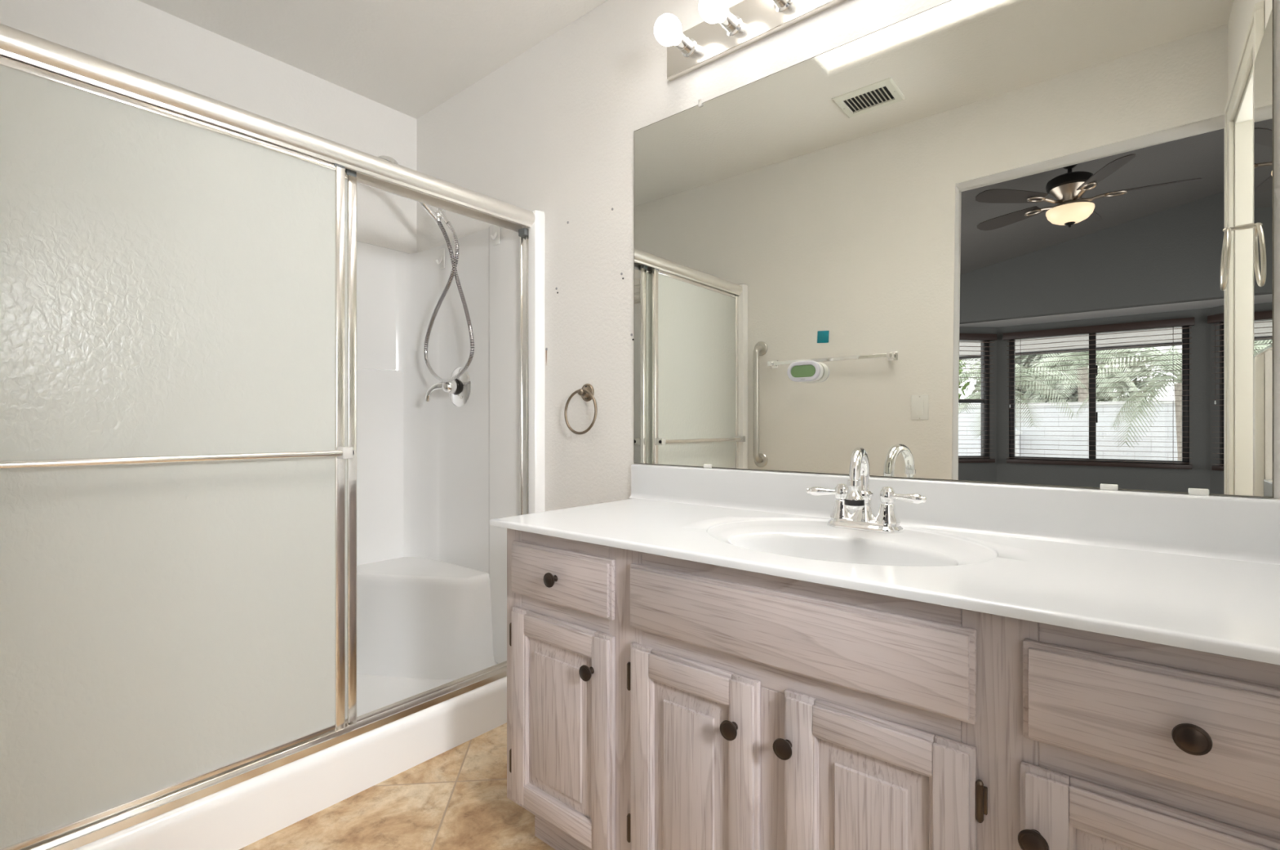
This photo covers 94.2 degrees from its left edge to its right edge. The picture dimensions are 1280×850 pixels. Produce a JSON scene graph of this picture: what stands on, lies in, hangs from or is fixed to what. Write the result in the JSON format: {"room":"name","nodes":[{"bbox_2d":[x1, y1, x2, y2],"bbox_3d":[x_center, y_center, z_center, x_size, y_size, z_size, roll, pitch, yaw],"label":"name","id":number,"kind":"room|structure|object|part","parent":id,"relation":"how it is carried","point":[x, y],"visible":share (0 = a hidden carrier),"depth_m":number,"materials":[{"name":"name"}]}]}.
{"room":"bathroom","nodes":[
{"label":"bathroom","id":0,"kind":"room"},
{"bbox_2d":[0,0,417,253],"bbox_3d":[-1.605,-0.249,2.179,0.120,2.650,1.629,0,0,40],"label":"wall","id":1,"kind":"structure","parent":0,"point":[135,35],"depth_m":2.22,"materials":[{"name":"white paint"}]},
{"bbox_2d":[137,0,608,119],"bbox_3d":[-0.434,-1.732,1.270,3.042,0.620,1.729,0,0,40],"label":"ceiling","id":2,"kind":"structure","parent":0,"point":[408,57],"depth_m":2.16,"materials":[{"name":"white paint"}]},
{"bbox_2d":[239,722,555,849],"bbox_3d":[-0.434,1.051,1.270,3.042,0.050,1.729,0,0,40],"label":"floor","id":3,"kind":"structure","parent":0,"point":[456,798],"depth_m":1.57,"materials":[{"name":"tile"}]},
{"bbox_2d":[73,209,544,849],"bbox_3d":[-1.173,0.116,1.898,0.902,1.820,1.506,0,0,40],"label":"shower stall","id":4,"kind":"object","parent":3,"relation":"on","point":[433,476],"visible":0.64,"depth_m":2.35,"materials":[{"name":"white plastic"}]},
{"bbox_3d":[-1.510,0.073,2.178,0.026,1.726,1.505,0,0,40],"label":"panel","id":5,"kind":"part","parent":4,"relation":"part of","materials":[{"name":"white plastic"}]},
{"bbox_3d":[-0.949,0.788,2.355,0.620,0.385,0.508,0,0,40],"label":"seat","id":6,"kind":"part","parent":4,"relation":"part of","materials":[{"name":"white plastic"}]},
{"bbox_2d":[435,248,444,269],"bbox_3d":[-0.873,-0.726,2.587,0.038,0.086,0.038,0,0,40],"label":"hook","id":7,"kind":"object","parent":4,"relation":"attached to","point":[442,251],"visible":1,"depth_m":2.59,"materials":[{"name":"white plastic"}]},
{"bbox_3d":[-0.864,-0.726,2.598,0.038,0.086,0.007,0,0,40],"label":"plate","id":8,"kind":"part","parent":7,"relation":"part of","materials":[{"name":"white plastic"}]},
{"bbox_2d":[425,367,471,406],"bbox_3d":[-0.806,-0.161,2.490,0.192,0.168,0.104,0,0,40],"label":"shower valve","id":9,"kind":"object","parent":4,"relation":"attached to","point":[459,390],"visible":0.94,"depth_m":2.48,"materials":[{"name":"silver metal"}]},
{"bbox_3d":[-0.836,-0.145,2.496,0.150,0.092,0.056,0,0,22],"label":"lever","id":10,"kind":"part","parent":9,"relation":"part of","materials":[{"name":"silver metal"}]},
{"bbox_3d":[-0.782,0.071,2.446,0.801,1.730,0.162,0,0,40],"label":"panel","id":11,"kind":"part","parent":4,"relation":"part of","materials":[{"name":"white plastic"}]},
{"bbox_2d":[489,225,500,245],"bbox_3d":[-0.571,-0.749,2.326,0.038,0.086,0.038,0,0,40],"label":"hook","id":12,"kind":"object","parent":4,"relation":"attached to","point":[496,237],"visible":0.8,"depth_m":2.33,"materials":[{"name":"white plastic"}]},
{"bbox_3d":[-0.562,-0.749,2.337,0.038,0.086,0.007,0,0,40],"label":"plate","id":13,"kind":"part","parent":12,"relation":"part of","materials":[{"name":"white plastic"}]},
{"bbox_2d":[506,528,1279,849],"bbox_3d":[0.384,0.637,1.193,1.440,0.777,0.584,0,0,40],"label":"vanity cabinet","id":14,"kind":"object","parent":3,"relation":"on","point":[655,702],"visible":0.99,"depth_m":0.91,"materials":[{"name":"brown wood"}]},
{"bbox_3d":[-0.196,0.341,1.312,0.033,0.033,0.025,0,0,40],"label":"knob","id":15,"kind":"part","parent":14,"relation":"part of","materials":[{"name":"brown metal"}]},
{"bbox_3d":[-0.183,0.667,1.327,0.222,0.357,0.012,0,0,40],"label":"panel","id":16,"kind":"part","parent":14,"relation":"part of","materials":[{"name":"brown wood"}]},
{"bbox_3d":[-0.182,0.667,1.329,0.326,0.461,0.019,0,0,40],"label":"door","id":17,"kind":"part","parent":14,"relation":"part of","materials":[{"name":"brown wood"}]},
{"bbox_3d":[-0.182,0.341,1.329,0.326,0.125,0.019,0,0,40],"label":"drawer","id":18,"kind":"part","parent":14,"relation":"part of","materials":[{"name":"brown wood"}]},
{"bbox_3d":[-0.110,0.515,1.240,0.033,0.033,0.025,0,0,40],"label":"knob","id":19,"kind":"part","parent":14,"relation":"part of","materials":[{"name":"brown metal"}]},
{"bbox_3d":[0.090,0.667,1.100,0.182,0.357,0.012,0,0,40],"label":"panel","id":20,"kind":"part","parent":14,"relation":"part of","materials":[{"name":"brown wood"}]},
{"bbox_3d":[0.091,0.667,1.102,0.286,0.461,0.019,0,0,40],"label":"door","id":21,"kind":"part","parent":14,"relation":"part of","materials":[{"name":"brown wood"}]},
{"bbox_3d":[0.155,0.521,1.020,0.033,0.033,0.025,0,0,40],"label":"knob","id":22,"kind":"part","parent":14,"relation":"part of","materials":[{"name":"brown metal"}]},
{"bbox_3d":[0.232,0.518,0.956,0.033,0.033,0.025,0,0,40],"label":"knob","id":23,"kind":"part","parent":14,"relation":"part of","materials":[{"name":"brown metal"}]},
{"bbox_3d":[0.216,0.341,0.998,0.613,0.128,0.019,0,0,40],"label":"false drawer","id":24,"kind":"part","parent":14,"relation":"part of","materials":[{"name":"brown wood"}]},
{"bbox_3d":[0.344,0.667,0.889,0.176,0.357,0.012,0,0,40],"label":"panel","id":25,"kind":"part","parent":14,"relation":"part of","materials":[{"name":"brown wood"}]},
{"bbox_3d":[0.345,0.667,0.891,0.280,0.461,0.019,0,0,40],"label":"door","id":26,"kind":"part","parent":14,"relation":"part of","materials":[{"name":"brown wood"}]},
{"bbox_2d":[489,463,1279,665],"bbox_3d":[0.374,0.246,1.218,1.489,0.241,0.576,0,0,40],"label":"countertop","id":27,"kind":"structure","parent":14,"relation":"on","point":[1201,573],"depth_m":1.09,"materials":[{"name":"white stone"}]},
{"bbox_2d":[728,532,958,566],"bbox_3d":[0.377,0.304,1.161,0.437,0.124,0.293,0,0,40],"label":"basin","id":28,"kind":"object","parent":27,"relation":"in","point":[855,550],"depth_m":1.27,"materials":[{"name":"white ceramic"}]},
{"bbox_2d":[805,446,926,534],"bbox_3d":[0.505,0.144,1.349,0.177,0.192,0.212,0,0,-11],"label":"faucet","id":29,"kind":"object","parent":27,"relation":"on","point":[860,500],"visible":1,"depth_m":1.32,"materials":[{"name":"silver metal"}]},
{"bbox_3d":[0.449,0.176,1.407,0.110,0.078,0.053,0,0,40],"label":"handle","id":30,"kind":"part","parent":29,"relation":"part of","materials":[{"name":"silver metal"}]},
{"bbox_3d":[0.481,0.132,1.318,0.064,0.167,0.158,0,0,40],"label":"spout","id":31,"kind":"part","parent":29,"relation":"part of","materials":[{"name":"silver metal"}]},
{"bbox_3d":[0.511,0.227,1.356,0.170,0.027,0.068,0,0,40],"label":"plate","id":32,"kind":"part","parent":29,"relation":"part of","materials":[{"name":"silver metal"}]},
{"bbox_3d":[0.572,0.176,1.305,0.110,0.078,0.053,0,0,40],"label":"handle","id":33,"kind":"part","parent":29,"relation":"part of","materials":[{"name":"silver metal"}]},
{"bbox_3d":[0.491,0.518,0.741,0.033,0.033,0.025,0,0,40],"label":"knob","id":34,"kind":"part","parent":14,"relation":"part of","materials":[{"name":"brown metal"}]},
{"bbox_3d":[0.613,0.667,0.665,0.216,0.357,0.012,0,0,40],"label":"panel","id":35,"kind":"part","parent":14,"relation":"part of","materials":[{"name":"brown wood"}]},
{"bbox_3d":[0.614,0.667,0.667,0.320,0.461,0.019,0,0,40],"label":"door","id":36,"kind":"part","parent":14,"relation":"part of","materials":[{"name":"brown wood"}]},
{"bbox_3d":[0.615,0.340,0.666,0.317,0.126,0.019,0,0,40],"label":"drawer","id":37,"kind":"part","parent":14,"relation":"part of","materials":[{"name":"brown wood"}]},
{"bbox_3d":[0.601,0.340,0.649,0.033,0.033,0.025,0,0,40],"label":"knob","id":38,"kind":"part","parent":14,"relation":"part of","materials":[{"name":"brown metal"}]},
{"bbox_2d":[417,0,1279,511],"bbox_3d":[0.093,-0.249,1.905,3.042,2.650,0.120,0,0,40],"label":"wall","id":39,"kind":"structure","parent":0,"point":[550,131],"depth_m":2.04,"materials":[{"name":"white paint"}]},
{"bbox_2d":[0,55,354,849],"bbox_3d":[-1.059,0.059,1.374,0.063,1.590,0.766,0,0,40],"label":"shower door","id":40,"kind":"structure","parent":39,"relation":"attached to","point":[173,452],"depth_m":1.35,"materials":[{"name":"white glass"}]},
{"bbox_2d":[0,23,535,849],"bbox_3d":[-0.873,0.045,1.649,0.085,1.660,1.488,0,0,40],"label":"shower door frame","id":41,"kind":"object","parent":39,"relation":"attached to","point":[373,171],"visible":0.56,"depth_m":1.56,"materials":[{"name":"silver metal"}]},
{"bbox_2d":[345,168,356,726],"bbox_3d":[-1.103,0.065,1.438,0.063,1.602,0.818,0,0,40],"label":"shower door","id":42,"kind":"structure","parent":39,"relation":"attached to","point":[350,175],"depth_m":1.71,"materials":[{"name":"silver metal"}]},
{"bbox_3d":[-1.087,0.070,1.423,0.005,1.568,0.777,0,0,40],"label":"glass","id":43,"kind":"part","parent":42,"relation":"part of","materials":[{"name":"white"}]},
{"bbox_2d":[377,155,474,382],"bbox_3d":[-0.870,-0.598,2.409,0.364,0.848,0.272,0,0,-20],"label":"shower","id":44,"kind":"object","parent":39,"relation":"attached to","point":[439,215],"visible":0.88,"depth_m":2.40,"materials":[{"name":"silver metal"}]},
{"bbox_2d":[564,383,597,434],"bbox_3d":[-0.195,-0.055,2.037,0.155,0.176,0.045,0,0,40],"label":"towel ring","id":45,"kind":"object","parent":39,"relation":"attached to","point":[587,392],"visible":1,"depth_m":2.04,"materials":[{"name":"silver metal"}]},
{"bbox_2d":[653,0,846,81],"bbox_3d":[0.395,-1.113,1.470,0.920,0.118,0.161,0,0,40],"label":"vanity light","id":46,"kind":"object","parent":39,"relation":"attached to","point":[724,31],"visible":1,"depth_m":1.64,"materials":[{"name":"white"}]},
{"bbox_2d":[653,13,696,57],"bbox_3d":[0.100,-1.113,1.703,0.077,0.077,0.141,0,0,40],"label":"bulb","id":47,"kind":"object","parent":46,"relation":"attached to","point":[668,31],"depth_m":1.67,"materials":[{"name":"white glass"}]},
{"bbox_2d":[698,0,741,35],"bbox_3d":[0.216,-1.113,1.606,0.077,0.077,0.141,0,0,40],"label":"bulb","id":48,"kind":"object","parent":46,"relation":"attached to","point":[728,21],"depth_m":1.60,"materials":[{"name":"white glass"}]},
{"bbox_2d":[770,0,791,12],"bbox_3d":[0.332,-1.113,1.510,0.077,0.077,0.141,0,0,40],"label":"socket","id":49,"kind":"object","parent":46,"relation":"attached to","point":[776,6],"depth_m":1.55,"materials":[{"name":"white"}]},
{"bbox_2d":[633,0,1274,497],"bbox_3d":[0.525,-0.415,1.458,1.419,1.082,0.012,0,0,40],"label":"vanity mirror","id":50,"kind":"object","parent":39,"relation":"attached to","point":[1011,242],"visible":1,"depth_m":1.28,"materials":[{"name":"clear mirror"}]},
{"bbox_2d":[628,463,1279,564],"bbox_3d":[0.547,0.184,1.427,1.489,0.118,0.034,0,0,40],"label":"backsplash","id":51,"kind":"structure","parent":39,"relation":"attached to","point":[1246,529],"depth_m":1.21,"materials":[{"name":"white stone"}]}
]}

